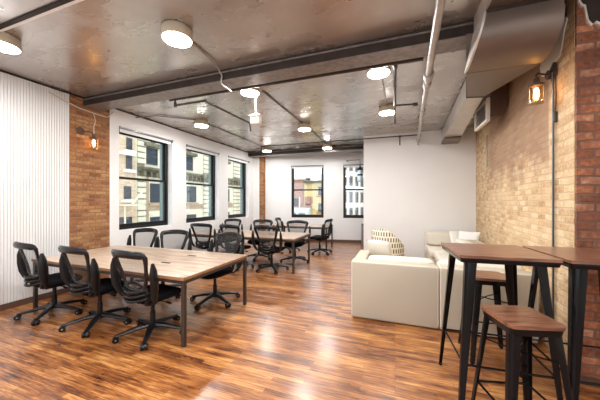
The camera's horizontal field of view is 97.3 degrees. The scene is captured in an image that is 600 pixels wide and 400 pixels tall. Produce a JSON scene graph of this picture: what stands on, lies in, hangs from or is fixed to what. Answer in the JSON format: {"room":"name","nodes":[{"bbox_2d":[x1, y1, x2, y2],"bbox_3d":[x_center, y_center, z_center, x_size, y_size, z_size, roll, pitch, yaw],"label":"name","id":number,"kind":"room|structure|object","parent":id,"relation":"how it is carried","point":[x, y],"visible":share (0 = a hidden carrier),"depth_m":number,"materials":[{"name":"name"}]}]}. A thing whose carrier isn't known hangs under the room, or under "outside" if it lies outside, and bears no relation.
{"room":"open-plan office","nodes":[
{"label":"open-plan office","id":0,"kind":"room"},
{"bbox_2d":[69,94,109,281],"bbox_3d":[-4.013,-0.150,4.957,0.250,3.460,0.690,0,0,20],"label":"wall pier","id":1,"kind":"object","parent":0,"point":[89,169],"visible":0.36,"depth_m":4.86,"materials":[{"name":"brick"}]},
{"bbox_2d":[49,92,112,117],"bbox_3d":[-3.918,-1.710,4.793,0.017,0.160,1.051,0,0,20],"label":"cable","id":2,"kind":"object","parent":1,"relation":"attached to","point":[49,92],"visible":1,"depth_m":4.72,"materials":[{"name":"beige plastic"}]},
{"bbox_2d":[76,114,97,149],"bbox_3d":[-3.837,-1.282,4.775,0.205,0.682,0.286,0,0,20],"label":"lamp","id":3,"kind":"object","parent":1,"relation":"attached to","point":[79,130],"visible":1,"depth_m":4.81,"materials":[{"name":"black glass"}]},
{"bbox_2d":[0,72,252,304],"bbox_3d":[-3.950,-0.150,5.301,0.395,3.460,13.300,0,0,20],"label":"wall","id":4,"kind":"structure","parent":0,"point":[34,122],"depth_m":4.35,"materials":[{"name":"white paint"}]},
{"bbox_2d":[0,287,69,310],"bbox_3d":[-5.014,1.535,1.781,0.018,0.090,5.955,0,0,20],"label":"baseboard","id":5,"kind":"structure","parent":4,"relation":"attached to","point":[28,300],"depth_m":4.07,"materials":[{"name":"brown wood"}]},
{"bbox_2d":[0,0,73,29],"bbox_3d":[-1.220,-1.873,2.118,6.930,0.014,0.040,0,0,20],"label":"beam","id":6,"kind":"structure","parent":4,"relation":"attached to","point":[58,3],"depth_m":2.63,"materials":[{"name":"metal"}]},
{"bbox_2d":[0,69,83,97],"bbox_3d":[-4.972,-1.869,1.880,0.030,0.022,6.170,0,0,20],"label":"trim","id":7,"kind":"structure","parent":4,"relation":"attached to","point":[3,71],"depth_m":4.19,"materials":[{"name":"paint"}]},
{"bbox_2d":[0,0,83,31],"bbox_3d":[-1.208,-1.870,2.149,6.930,0.020,0.025,0,0,20],"label":"pipe","id":8,"kind":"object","parent":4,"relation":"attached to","point":[74,1],"depth_m":2.64,"materials":[{"name":"white metal"}]},
{"bbox_2d":[119,129,167,229],"bbox_3d":[-3.772,-0.435,6.173,0.320,2.210,1.440,0,0,20],"label":"window","id":9,"kind":"structure","parent":4,"relation":"in","point":[163,180],"depth_m":6.71,"materials":[{"name":"black metal"}]},
{"bbox_2d":[119,126,172,144],"bbox_3d":[-3.480,-1.485,6.068,0.060,0.110,1.380,0,0,20],"label":"roller blind","id":10,"kind":"object","parent":9,"relation":"attached to","point":[124,130],"visible":1,"depth_m":5.99,"materials":[{"name":"white fabric"}]},
{"bbox_2d":[116,108,248,152],"bbox_3d":[-2.906,-1.869,7.620,0.030,0.022,5.410,0,0,20],"label":"trim","id":11,"kind":"structure","parent":4,"relation":"attached to","point":[116,108],"depth_m":6.77,"materials":[{"name":"paint"}]},
{"bbox_2d":[186,149,214,222],"bbox_3d":[-3.139,-0.435,7.932,0.320,2.210,1.480,0,0,20],"label":"window","id":12,"kind":"structure","parent":4,"relation":"in","point":[211,184],"depth_m":8.50,"materials":[{"name":"black metal"}]},
{"bbox_2d":[186,144,219,155],"bbox_3d":[-2.847,-1.485,7.827,0.060,0.110,1.420,0,0,20],"label":"roller blind","id":13,"kind":"object","parent":12,"relation":"attached to","point":[187,145],"visible":1,"depth_m":7.75,"materials":[{"name":"white fabric"}]},
{"bbox_2d":[228,159,245,217],"bbox_3d":[-2.500,-0.435,9.706,0.320,2.210,1.430,0,0,20],"label":"window","id":14,"kind":"structure","parent":4,"relation":"in","point":[242,187],"depth_m":10.26,"materials":[{"name":"black"}]},
{"bbox_2d":[228,156,249,163],"bbox_3d":[-2.208,-1.485,9.601,0.060,0.110,1.370,0,0,20],"label":"roller blind","id":15,"kind":"object","parent":14,"relation":"attached to","point":[229,157],"visible":1,"depth_m":9.59,"materials":[{"name":"white fabric"}]},
{"bbox_2d":[253,158,258,230],"bbox_3d":[-1.678,-0.150,10.706,0.289,3.460,0.390,0,0,20],"label":"wall","id":16,"kind":"structure","parent":0,"point":[255,160],"depth_m":10.52,"materials":[{"name":"white paint"}]},
{"bbox_2d":[259,157,264,230],"bbox_3d":[-1.451,-0.150,10.672,0.160,3.460,0.500,0,0,20],"label":"column","id":17,"kind":"structure","parent":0,"point":[261,160],"depth_m":10.45,"materials":[{"name":"brick"}]},
{"bbox_2d":[0,0,566,151],"bbox_3d":[0.200,-1.980,4.392,9.800,0.200,14.800,0,0,20],"label":"ceiling","id":18,"kind":"structure","parent":0,"point":[86,48],"depth_m":3.43,"materials":[{"name":"grey concrete"}]},
{"bbox_2d":[0,32,21,53],"bbox_3d":[-3.401,-1.811,3.010,0.324,0.134,0.324,0,0,20],"label":"ceiling lamp","id":19,"kind":"object","parent":18,"relation":"attached to","point":[9,43],"visible":0.99,"depth_m":3.00,"materials":[{"name":"beige plastic"}]},
{"bbox_2d":[0,41,19,53],"bbox_3d":[-3.401,-1.754,3.010,0.286,0.020,0.286,0,0,20],"label":"diffuser","id":20,"kind":"object","parent":19,"relation":"attached to","point":[9,47],"depth_m":3.02,"materials":[{"name":"white plastic"}]},
{"bbox_2d":[160,20,192,47],"bbox_3d":[-1.342,-1.811,2.885,0.324,0.134,0.324,0,0,20],"label":"ceiling lamp","id":21,"kind":"object","parent":18,"relation":"attached to","point":[174,33],"visible":1,"depth_m":2.80,"materials":[{"name":"beige plastic"}]},
{"bbox_2d":[162,32,190,47],"bbox_3d":[-1.342,-1.754,2.885,0.286,0.020,0.286,0,0,20],"label":"diffuser","id":22,"kind":"object","parent":21,"relation":"attached to","point":[176,39],"depth_m":2.85,"materials":[{"name":"white plastic"}]},
{"bbox_2d":[135,115,264,147],"bbox_3d":[-2.070,-1.843,7.250,0.829,0.069,4.196,0,0,34],"label":"conduit","id":23,"kind":"object","parent":18,"relation":"attached to","point":[151,115],"visible":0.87,"depth_m":5.98,"materials":[{"name":"grey metal"}]},
{"bbox_2d":[194,119,208,127],"bbox_3d":[-2.315,-1.811,6.190,0.324,0.134,0.324,0,0,20],"label":"ceiling lamp","id":24,"kind":"object","parent":18,"relation":"attached to","point":[201,123],"visible":1,"depth_m":6.08,"materials":[{"name":"beige plastic"}]},
{"bbox_2d":[195,124,207,127],"bbox_3d":[-2.315,-1.754,6.190,0.286,0.020,0.286,0,0,20],"label":"diffuser","id":25,"kind":"object","parent":24,"relation":"attached to","point":[197,125],"depth_m":6.14,"materials":[{"name":"white plastic"}]},
{"bbox_2d":[193,43,231,91],"bbox_3d":[-1.168,-1.785,3.569,0.078,0.184,1.092,0,0,11],"label":"conduit","id":26,"kind":"object","parent":18,"relation":"attached to","point":[194,45],"visible":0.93,"depth_m":3.57,"materials":[{"name":"grey metal"}]},
{"bbox_2d":[240,87,259,96],"bbox_3d":[-0.818,-1.811,4.312,0.324,0.134,0.324,0,0,20],"label":"ceiling lamp","id":27,"kind":"object","parent":18,"relation":"attached to","point":[252,92],"visible":0.69,"depth_m":4.25,"materials":[{"name":"beige plastic"}]},
{"bbox_2d":[241,90,258,96],"bbox_3d":[-0.818,-1.754,4.312,0.286,0.020,0.286,0,0,20],"label":"diffuser","id":28,"kind":"object","parent":27,"relation":"attached to","point":[249,93],"depth_m":4.28,"materials":[{"name":"white plastic"}]},
{"bbox_2d":[249,95,262,125],"bbox_3d":[-0.728,-1.565,4.354,0.200,0.610,0.120,0,0,20],"label":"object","id":29,"kind":"object","parent":18,"relation":"hanging from","point":[255,119],"visible":0.96,"depth_m":4.33,"materials":[{"name":"beige plastic"}]},
{"bbox_2d":[262,147,270,151],"bbox_3d":[-1.172,-1.811,9.350,0.324,0.134,0.324,0,0,20],"label":"ceiling lamp","id":30,"kind":"object","parent":18,"relation":"attached to","point":[266,149],"visible":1,"depth_m":9.23,"materials":[{"name":"beige plastic"}]},
{"bbox_2d":[262,90,325,143],"bbox_3d":[0.118,-1.865,6.558,0.045,0.026,4.420,0,0,20],"label":"conduit","id":31,"kind":"object","parent":18,"relation":"attached to","point":[262,90],"visible":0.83,"depth_m":5.40,"materials":[{"name":"grey metal"}]},
{"bbox_2d":[169,57,422,131],"bbox_3d":[-0.097,-1.649,4.659,4.101,0.457,1.660,0,0,20],"label":"pipe","id":32,"kind":"object","parent":18,"relation":"attached to","point":[395,64],"visible":0.81,"depth_m":3.96,"materials":[{"name":"grey metal"}]},
{"bbox_2d":[298,123,310,130],"bbox_3d":[0.111,-1.811,6.507,0.324,0.134,0.324,0,0,20],"label":"ceiling lamp","id":33,"kind":"object","parent":18,"relation":"attached to","point":[305,126],"visible":1,"depth_m":6.39,"materials":[{"name":"beige plastic"}]},
{"bbox_2d":[299,128,309,130],"bbox_3d":[0.111,-1.754,6.507,0.286,0.020,0.286,0,0,20],"label":"diffuser","id":34,"kind":"object","parent":33,"relation":"attached to","point":[300,129],"depth_m":6.45,"materials":[{"name":"white plastic"}]},
{"bbox_2d":[248,144,363,157],"bbox_3d":[1.981,-1.797,8.941,8.330,0.166,0.394,0,0,20],"label":"beam","id":35,"kind":"structure","parent":18,"relation":"attached to","point":[358,147],"depth_m":9.41,"materials":[{"name":"metal"}]},
{"bbox_2d":[82,1,566,110],"bbox_3d":[0.169,-1.802,3.466,8.630,0.156,0.304,0,0,20],"label":"beam","id":36,"kind":"structure","parent":18,"relation":"attached to","point":[452,37],"depth_m":3.46,"materials":[{"name":"metal"}]},
{"bbox_2d":[414,0,445,144],"bbox_3d":[1.789,-1.587,3.826,0.198,0.189,7.216,0,0,22],"label":"pipe","id":37,"kind":"object","parent":36,"relation":"hanging from","point":[428,74],"visible":1,"depth_m":2.92,"materials":[{"name":"grey metal"}]},
{"bbox_2d":[322,144,331,148],"bbox_3d":[0.909,-1.811,8.813,0.324,0.134,0.324,0,0,20],"label":"ceiling lamp","id":38,"kind":"object","parent":18,"relation":"attached to","point":[324,146],"visible":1,"depth_m":8.69,"materials":[{"name":"beige plastic"}]},
{"bbox_2d":[261,134,420,151],"bbox_3d":[0.969,-1.675,7.676,4.651,0.390,0.152,0,0,20],"label":"pipe","id":39,"kind":"object","parent":18,"relation":"attached to","point":[399,136],"visible":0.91,"depth_m":7.48,"materials":[{"name":"grey metal"}]},
{"bbox_2d":[366,66,390,78],"bbox_3d":[1.085,-1.811,3.648,0.324,0.134,0.324,0,0,20],"label":"ceiling lamp","id":40,"kind":"object","parent":18,"relation":"attached to","point":[376,73],"visible":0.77,"depth_m":3.60,"materials":[{"name":"beige plastic"}]},
{"bbox_2d":[381,78,390,134],"bbox_3d":[1.771,-1.863,5.381,0.039,0.030,4.275,0,0,21],"label":"conduit","id":41,"kind":"object","parent":18,"relation":"attached to","point":[381,78],"visible":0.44,"depth_m":4.69,"materials":[{"name":"grey metal"}]},
{"bbox_2d":[379,105,393,115],"bbox_3d":[1.742,-1.811,5.282,0.324,0.134,0.324,0,0,20],"label":"ceiling lamp","id":42,"kind":"object","parent":18,"relation":"attached to","point":[384,110],"visible":0.9,"depth_m":5.17,"materials":[{"name":"beige plastic"}]},
{"bbox_2d":[380,111,393,115],"bbox_3d":[1.742,-1.754,5.282,0.286,0.020,0.286,0,0,20],"label":"diffuser","id":43,"kind":"object","parent":42,"relation":"attached to","point":[384,113],"depth_m":5.26,"materials":[{"name":"white plastic"}]},
{"bbox_2d":[441,0,564,143],"bbox_3d":[2.544,-1.590,3.891,0.709,0.560,6.664,0,0,22],"label":"ventilation duct","id":44,"kind":"object","parent":18,"relation":"hanging from","point":[509,38],"visible":1,"depth_m":2.40,"materials":[{"name":"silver metal"}]},
{"bbox_2d":[0,241,599,399],"bbox_3d":[0.200,1.640,4.392,9.800,0.120,14.800,0,0,20],"label":"floor","id":45,"kind":"structure","parent":0,"point":[296,336],"depth_m":2.81,"materials":[{"name":"brown wood"}]},
{"bbox_2d":[13,241,86,325],"bbox_3d":[-3.453,1.052,3.711,0.776,1.056,0.793,0,0,28],"label":"office chair","id":46,"kind":"object","parent":45,"relation":"on","point":[43,279],"visible":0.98,"depth_m":3.54,"materials":[{"name":"black plastic"}]},
{"bbox_2d":[58,245,131,337],"bbox_3d":[-2.584,1.052,3.409,0.776,1.056,0.793,0,0,26],"label":"office chair","id":47,"kind":"object","parent":45,"relation":"on","point":[97,287],"visible":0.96,"depth_m":3.23,"materials":[{"name":"black plastic"}]},
{"bbox_2d":[111,228,159,293],"bbox_3d":[-3.049,1.052,4.795,0.776,1.056,0.793,0,0,18],"label":"office chair","id":48,"kind":"object","parent":45,"relation":"on","point":[134,281],"visible":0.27,"depth_m":4.97,"materials":[{"name":"black plastic"}]},
{"bbox_2d":[31,245,247,347],"bbox_3d":[-2.314,1.200,3.905,2.740,0.761,1.300,0,0,20],"label":"desk","id":49,"kind":"object","parent":45,"relation":"on","point":[178,266],"visible":0.79,"depth_m":3.60,"materials":[{"name":"brown wood"}]},
{"bbox_2d":[110,249,180,350],"bbox_3d":[-1.762,1.052,3.155,0.776,1.056,0.793,0,0,26],"label":"office chair","id":50,"kind":"object","parent":45,"relation":"on","point":[147,295],"visible":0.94,"depth_m":2.98,"materials":[{"name":"black plastic"}]},
{"bbox_2d":[154,229,191,297],"bbox_3d":[-2.329,1.052,4.494,0.776,1.056,0.793,0,0,14],"label":"office chair","id":51,"kind":"object","parent":45,"relation":"on","point":[174,231],"visible":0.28,"depth_m":4.76,"materials":[{"name":"black plastic"}]},
{"bbox_2d":[189,223,219,251],"bbox_3d":[-2.303,1.052,6.612,0.776,1.056,0.793,0,0,16],"label":"office chair","id":52,"kind":"object","parent":45,"relation":"on","point":[202,244],"visible":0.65,"depth_m":6.34,"materials":[{"name":"black plastic"}]},
{"bbox_2d":[190,232,243,309],"bbox_3d":[-1.335,1.052,4.155,0.776,1.056,0.793,0,0,30],"label":"office chair","id":53,"kind":"object","parent":45,"relation":"on","point":[228,270],"visible":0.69,"depth_m":4.16,"materials":[{"name":"black plastic"}]},
{"bbox_2d":[219,218,242,253],"bbox_3d":[-2.097,1.052,7.588,0.776,1.056,0.793,0,0,22],"label":"office chair","id":54,"kind":"object","parent":45,"relation":"on","point":[231,219],"visible":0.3,"depth_m":7.66,"materials":[{"name":"black plastic"}]},
{"bbox_2d":[218,224,253,270],"bbox_3d":[-1.488,1.052,6.277,0.776,1.056,0.793,0,0,28],"label":"office chair","id":55,"kind":"object","parent":45,"relation":"on","point":[231,246],"visible":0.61,"depth_m":6.05,"materials":[{"name":"black plastic"}]},
{"bbox_2d":[188,229,309,273],"bbox_3d":[-1.289,1.200,6.767,2.890,0.761,1.180,0,0,20],"label":"desk","id":56,"kind":"object","parent":45,"relation":"on","point":[292,237],"visible":0.64,"depth_m":6.50,"materials":[{"name":"brown wood"}]},
{"bbox_2d":[247,219,274,261],"bbox_3d":[-1.128,1.052,7.239,0.776,1.056,0.793,0,0,16],"label":"office chair","id":57,"kind":"object","parent":45,"relation":"on","point":[256,255],"visible":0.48,"depth_m":7.21,"materials":[{"name":"black plastic"}]},
{"bbox_2d":[251,225,288,273],"bbox_3d":[-0.655,1.052,6.051,0.776,1.056,0.793,0,0,22],"label":"office chair","id":58,"kind":"object","parent":45,"relation":"on","point":[267,249],"visible":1,"depth_m":5.84,"materials":[{"name":"black plastic"}]},
{"bbox_2d":[275,217,299,252],"bbox_3d":[-0.394,1.052,8.354,0.793,1.056,0.776,0,0,8],"label":"office chair","id":59,"kind":"object","parent":45,"relation":"on","point":[276,218],"visible":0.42,"depth_m":8.30,"materials":[{"name":"black plastic"}]},
{"bbox_2d":[280,220,310,264],"bbox_3d":[-0.124,1.052,6.868,0.776,1.056,0.793,0,0,12],"label":"office chair","id":60,"kind":"object","parent":45,"relation":"on","point":[298,243],"visible":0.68,"depth_m":6.90,"materials":[{"name":"black plastic"}]},
{"bbox_2d":[258,223,332,250],"bbox_3d":[-0.166,1.200,9.163,2.480,0.761,0.870,0,0,20],"label":"desk","id":61,"kind":"object","parent":45,"relation":"on","point":[302,226],"visible":0.73,"depth_m":8.89,"materials":[{"name":"brown wood"}]},
{"bbox_2d":[307,219,332,254],"bbox_3d":[0.595,1.052,8.005,0.793,1.056,0.776,0,0,26],"label":"office chair","id":62,"kind":"object","parent":45,"relation":"on","point":[322,237],"visible":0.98,"depth_m":7.84,"materials":[{"name":"black plastic"}]},
{"bbox_2d":[361,224,363,245],"bbox_3d":[2.499,1.210,9.485,0.570,0.740,0.410,0,0,10],"label":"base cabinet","id":63,"kind":"object","parent":45,"relation":"on","point":[362,225],"visible":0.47,"depth_m":9.33,"materials":[{"name":"grey"}]},
{"bbox_2d":[371,228,403,255],"bbox_3d":[2.083,1.101,6.286,0.735,0.959,0.736,0,0,40],"label":"barrel armchair","id":64,"kind":"object","parent":45,"relation":"on","point":[397,248],"visible":0.41,"depth_m":5.96,"materials":[{"name":"fabric"}]},
{"bbox_2d":[351,250,438,328],"bbox_3d":[1.355,1.177,3.843,1.065,0.805,0.950,0,0,20],"label":"sofa","id":65,"kind":"object","parent":45,"relation":"on","point":[396,289],"visible":0.98,"depth_m":3.40,"materials":[{"name":"fabric"}]},
{"bbox_2d":[366,240,392,255],"bbox_3d":[1.195,0.720,3.970,0.380,0.265,0.190,0,0,40],"label":"throw pillow","id":66,"kind":"object","parent":65,"relation":"on","point":[375,247],"visible":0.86,"depth_m":3.90,"materials":[{"name":"fabric"}]},
{"bbox_2d":[368,255,433,263],"bbox_3d":[1.390,0.940,3.676,0.865,0.330,0.230,0,0,20],"label":"cushion","id":67,"kind":"object","parent":65,"relation":"on","point":[373,257],"depth_m":3.61,"materials":[{"name":"fabric"}]},
{"bbox_2d":[424,230,450,263],"bbox_3d":[3.600,1.177,6.266,1.070,0.805,1.170,0,0,20],"label":"module","id":68,"kind":"object","parent":45,"relation":"on","point":[432,239],"visible":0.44,"depth_m":6.49,"materials":[{"name":"fabric"}]},
{"bbox_2d":[426,245,447,257],"bbox_3d":[3.565,1.192,6.167,1.050,0.165,0.960,0,0,20],"label":"seat cushion","id":69,"kind":"object","parent":68,"relation":"on","point":[430,249],"depth_m":6.17,"materials":[{"name":"fabric"}]},
{"bbox_2d":[426,232,450,245],"bbox_3d":[3.687,0.940,6.506,1.050,0.330,0.230,0,0,20],"label":"cushion","id":70,"kind":"object","parent":68,"relation":"on","point":[432,238],"depth_m":6.51,"materials":[{"name":"fabric"}]},
{"bbox_2d":[449,230,465,242],"bbox_3d":[3.695,0.880,6.131,0.444,0.380,0.186,0,0,-7],"label":"throw pillow","id":71,"kind":"object","parent":68,"relation":"on","point":[454,235],"visible":0.36,"depth_m":6.10,"materials":[{"name":"white fabric"}]},
{"bbox_2d":[458,230,479,240],"bbox_3d":[3.717,0.880,5.836,0.181,0.425,0.444,0,0,-37],"label":"throw pillow","id":72,"kind":"object","parent":68,"relation":"on","point":[465,235],"visible":0.44,"depth_m":5.79,"materials":[{"name":"white fabric"}]},
{"bbox_2d":[434,239,483,264],"bbox_3d":[3.008,1.177,4.784,0.820,0.805,1.880,0,0,20],"label":"module","id":73,"kind":"object","parent":45,"relation":"on","point":[438,256],"visible":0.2,"depth_m":5.31,"materials":[{"name":"fabric"}]},
{"bbox_2d":[434,252,457,261],"bbox_3d":[2.909,1.192,4.819,0.610,0.165,1.860,0,0,20],"label":"seat cushion","id":74,"kind":"object","parent":73,"relation":"on","point":[438,256],"depth_m":5.38,"materials":[{"name":"fabric"}]},
{"bbox_2d":[456,239,473,243],"bbox_3d":[3.084,0.940,4.757,0.230,0.330,1.860,0,0,20],"label":"cushion","id":75,"kind":"object","parent":73,"relation":"on","point":[457,240],"depth_m":5.19,"materials":[{"name":"fabric"}]},
{"bbox_2d":[437,260,537,342],"bbox_3d":[2.318,1.177,3.496,0.970,0.805,0.950,0,0,20],"label":"module","id":76,"kind":"object","parent":45,"relation":"on","point":[523,277],"visible":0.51,"depth_m":3.14,"materials":[{"name":"fabric"}]},
{"bbox_2d":[437,260,524,270],"bbox_3d":[2.269,0.940,3.360,0.950,0.330,0.230,0,0,20],"label":"cushion","id":77,"kind":"object","parent":76,"relation":"on","point":[441,262],"depth_m":3.26,"materials":[{"name":"fabric"}]},
{"bbox_2d":[458,270,520,364],"bbox_3d":[1.910,1.165,2.692,0.424,0.830,0.424,0,0,16],"label":"bar stool","id":78,"kind":"object","parent":45,"relation":"on","point":[495,279],"visible":0.54,"depth_m":2.58,"materials":[{"name":"brown wood"}]},
{"bbox_2d":[439,242,562,399],"bbox_3d":[1.571,0.990,2.166,0.652,1.180,0.652,0,0,16],"label":"bar table","id":79,"kind":"object","parent":45,"relation":"on","point":[511,256],"visible":0.83,"depth_m":1.97,"materials":[{"name":"brown wood"}]},
{"bbox_2d":[471,304,572,399],"bbox_3d":[1.446,1.165,1.738,0.424,0.830,0.424,0,0,5],"label":"bar stool","id":80,"kind":"object","parent":45,"relation":"on","point":[520,324],"visible":1,"depth_m":1.65,"materials":[{"name":"brown wood"}]},
{"bbox_2d":[519,246,599,399],"bbox_3d":[2.203,0.990,1.985,0.652,1.180,0.652,0,0,16],"label":"bar table","id":81,"kind":"object","parent":45,"relation":"on","point":[578,261],"visible":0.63,"depth_m":1.80,"materials":[{"name":"brown wood"}]},
{"bbox_2d":[265,151,363,239],"bbox_3d":[2.106,-0.150,10.154,8.300,3.460,0.300,0,0,10],"label":"wall","id":82,"kind":"structure","parent":0,"point":[278,170],"depth_m":10.26,"materials":[{"name":"white paint"}]},
{"bbox_2d":[292,165,323,217],"bbox_3d":[0.318,-0.340,10.502,1.329,2.100,0.320,0,0,10],"label":"window","id":83,"kind":"structure","parent":82,"relation":"in","point":[322,169],"depth_m":10.33,"materials":[{"name":"black metal"}]},
{"bbox_2d":[291,165,323,168],"bbox_3d":[0.283,-1.335,10.295,1.269,0.110,0.060,0,0,10],"label":"roller blind","id":84,"kind":"object","parent":83,"relation":"attached to","point":[317,166],"visible":1,"depth_m":10.30,"materials":[{"name":"white fabric"}]},
{"bbox_2d":[300,239,360,242],"bbox_3d":[2.336,1.530,9.954,7.380,0.100,0.015,0,0,10],"label":"baseboard","id":85,"kind":"structure","parent":82,"relation":"attached to","point":[311,240],"depth_m":10.09,"materials":[{"name":"brown"}]},
{"bbox_2d":[343,164,363,217],"bbox_3d":[2.305,-0.340,10.160,1.319,2.100,0.320,0,0,10],"label":"window","id":86,"kind":"structure","parent":82,"relation":"in","point":[344,168],"depth_m":10.10,"materials":[{"name":"black"}]},
{"bbox_2d":[343,164,363,166],"bbox_3d":[2.269,-1.335,9.953,1.259,0.110,0.060,0,0,10],"label":"roller blind","id":87,"kind":"object","parent":86,"relation":"attached to","point":[361,165],"visible":0.55,"depth_m":10.00,"materials":[{"name":"white fabric"}]},
{"bbox_2d":[346,160,362,181],"bbox_3d":[1.965,-1.101,9.681,0.724,0.802,0.329,0,0,43],"label":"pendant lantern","id":88,"kind":"object","parent":82,"relation":"hanging from","point":[360,170],"visible":1,"depth_m":9.48,"materials":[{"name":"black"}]},
{"bbox_2d":[364,127,475,257],"bbox_3d":[3.312,-0.150,7.220,3.060,3.460,0.130,0,0,20],"label":"wall partition","id":89,"kind":"structure","parent":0,"point":[411,189],"depth_m":7.18,"materials":[{"name":"white paint"}]},
{"bbox_2d":[476,0,574,361],"bbox_3d":[4.200,-0.150,5.886,0.200,3.460,7.892,0,0,25],"label":"brick wall","id":90,"kind":"structure","parent":0,"point":[514,190],"depth_m":3.18,"materials":[{"name":"beige brick"}]},
{"bbox_2d":[486,135,486,166],"bbox_3d":[3.902,-1.035,5.511,0.016,0.670,0.014,0,0,20],"label":"pipe","id":91,"kind":"object","parent":90,"relation":"attached to","point":[486,135],"visible":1,"depth_m":5.51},
{"bbox_2d":[474,83,507,131],"bbox_3d":[3.244,-1.570,4.508,0.290,0.580,0.680,0,0,20],"label":"air vent","id":92,"kind":"object","parent":90,"relation":"in","point":[493,104],"visible":0.92,"depth_m":4.22,"materials":[{"name":"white metal"}]},
{"bbox_2d":[528,70,551,105],"bbox_3d":[2.501,-1.175,2.720,0.295,0.380,0.125,0,0,-13],"label":"wall lantern","id":93,"kind":"object","parent":90,"relation":"attached to","point":[536,84],"visible":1,"depth_m":2.69,"materials":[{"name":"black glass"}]},
{"bbox_2d":[550,62,556,80],"bbox_3d":[2.588,-1.330,2.697,0.004,0.180,0.150,0,0,25],"label":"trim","id":94,"kind":"structure","parent":90,"relation":"attached to","point":[554,64],"depth_m":2.67,"materials":[{"name":"metal"}]},
{"bbox_2d":[540,17,567,76],"bbox_3d":[2.614,-1.565,2.735,0.011,0.430,0.620,0,0,25],"label":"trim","id":95,"kind":"structure","parent":90,"relation":"attached to","point":[555,54],"depth_m":2.66,"materials":[{"name":"grey metal"}]},
{"bbox_2d":[552,69,557,317],"bbox_3d":[2.572,0.120,2.671,0.029,2.880,0.082,0,0,20],"label":"conduit","id":96,"kind":"object","parent":90,"relation":"attached to","point":[554,111],"visible":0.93,"depth_m":2.68,"materials":[{"name":"grey metal"}]},
{"bbox_2d":[575,0,599,378],"bbox_3d":[3.372,-0.150,2.134,1.902,3.460,0.300,0,0,20],"label":"brick column","id":97,"kind":"structure","parent":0,"point":[587,39],"depth_m":2.29,"materials":[{"name":"red brick"}]},
{"bbox_2d":[577,0,599,26],"bbox_3d":[3.270,-1.667,1.998,1.800,0.426,0.022,0,0,20],"label":"trim","id":98,"kind":"structure","parent":97,"relation":"attached to","point":[588,22],"depth_m":2.28,"materials":[{"name":"beige plastic"}]},
{"bbox_2d":[580,376,599,383],"bbox_3d":[3.273,1.555,2.001,1.797,0.050,0.018,0,0,20],"label":"baseboard","id":99,"kind":"structure","parent":97,"relation":"attached to","point":[582,378],"depth_m":2.27,"materials":[{"name":"brown wood"}]},
{"bbox_2d":[581,0,599,22],"bbox_3d":[3.270,-1.675,1.993,1.797,0.410,0.032,0,0,20],"label":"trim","id":100,"kind":"structure","parent":97,"relation":"attached to","point":[593,6],"depth_m":2.25,"materials":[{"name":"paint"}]},
{"label":"outside","id":101,"kind":"structure","parent":0,"visible":0},
{"bbox_3d":[6.135,9.680,31.802,70.000,0.200,76.000,0,0,20],"label":"street","id":102,"kind":"object","parent":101,"visible":0},
{"bbox_2d":[119,134,144,223],"bbox_3d":[-12.684,-0.420,13.627,6.900,20.000,5.050,0,0,20],"label":"building","id":103,"kind":"structure","parent":102,"relation":"on","point":[127,145],"depth_m":14.61,"materials":[{"name":"beige brick"}]},
{"bbox_2d":[136,138,239,222],"bbox_3d":[-8.807,-0.420,24.985,6.500,20.000,18.950,0,0,20],"label":"building","id":104,"kind":"structure","parent":102,"relation":"on","point":[147,152],"depth_m":18.84,"materials":[{"name":"grey"}]},
{"bbox_2d":[294,179,309,207],"bbox_3d":[-0.454,3.640,30.401,3.550,11.880,5.100,0,0,20],"label":"brick house","id":105,"kind":"structure","parent":102,"relation":"on","point":[298,183],"depth_m":27.69,"materials":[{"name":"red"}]},
{"bbox_2d":[294,208,310,213],"bbox_3d":[0.035,1.105,26.813,2.100,0.850,1.440,0,0,20],"label":"awning","id":106,"kind":"object","parent":105,"relation":"attached to","point":[296,210],"visible":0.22,"depth_m":26.21,"materials":[{"name":"white fabric"}]},
{"bbox_2d":[303,180,320,214],"bbox_3d":[2.604,3.770,29.300,2.650,11.620,6.300,0,0,20],"label":"building","id":107,"kind":"structure","parent":102,"relation":"on","point":[312,199],"depth_m":26.69,"materials":[{"name":"paint"}]},
{"bbox_2d":[304,172,320,180],"bbox_3d":[2.258,2.880,37.417,2.100,13.400,4.060,0,0,20],"label":"house","id":108,"kind":"structure","parent":102,"relation":"on","point":[316,176],"depth_m":35.53,"materials":[{"name":"white"}]},
{"bbox_2d":[346,167,363,214],"bbox_3d":[11.557,2.270,34.537,0.900,14.620,26.000,0,0,38],"label":"office block","id":109,"kind":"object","parent":102,"relation":"on","point":[354,199],"visible":0.12,"depth_m":26.27,"materials":[{"name":"grey stone"}]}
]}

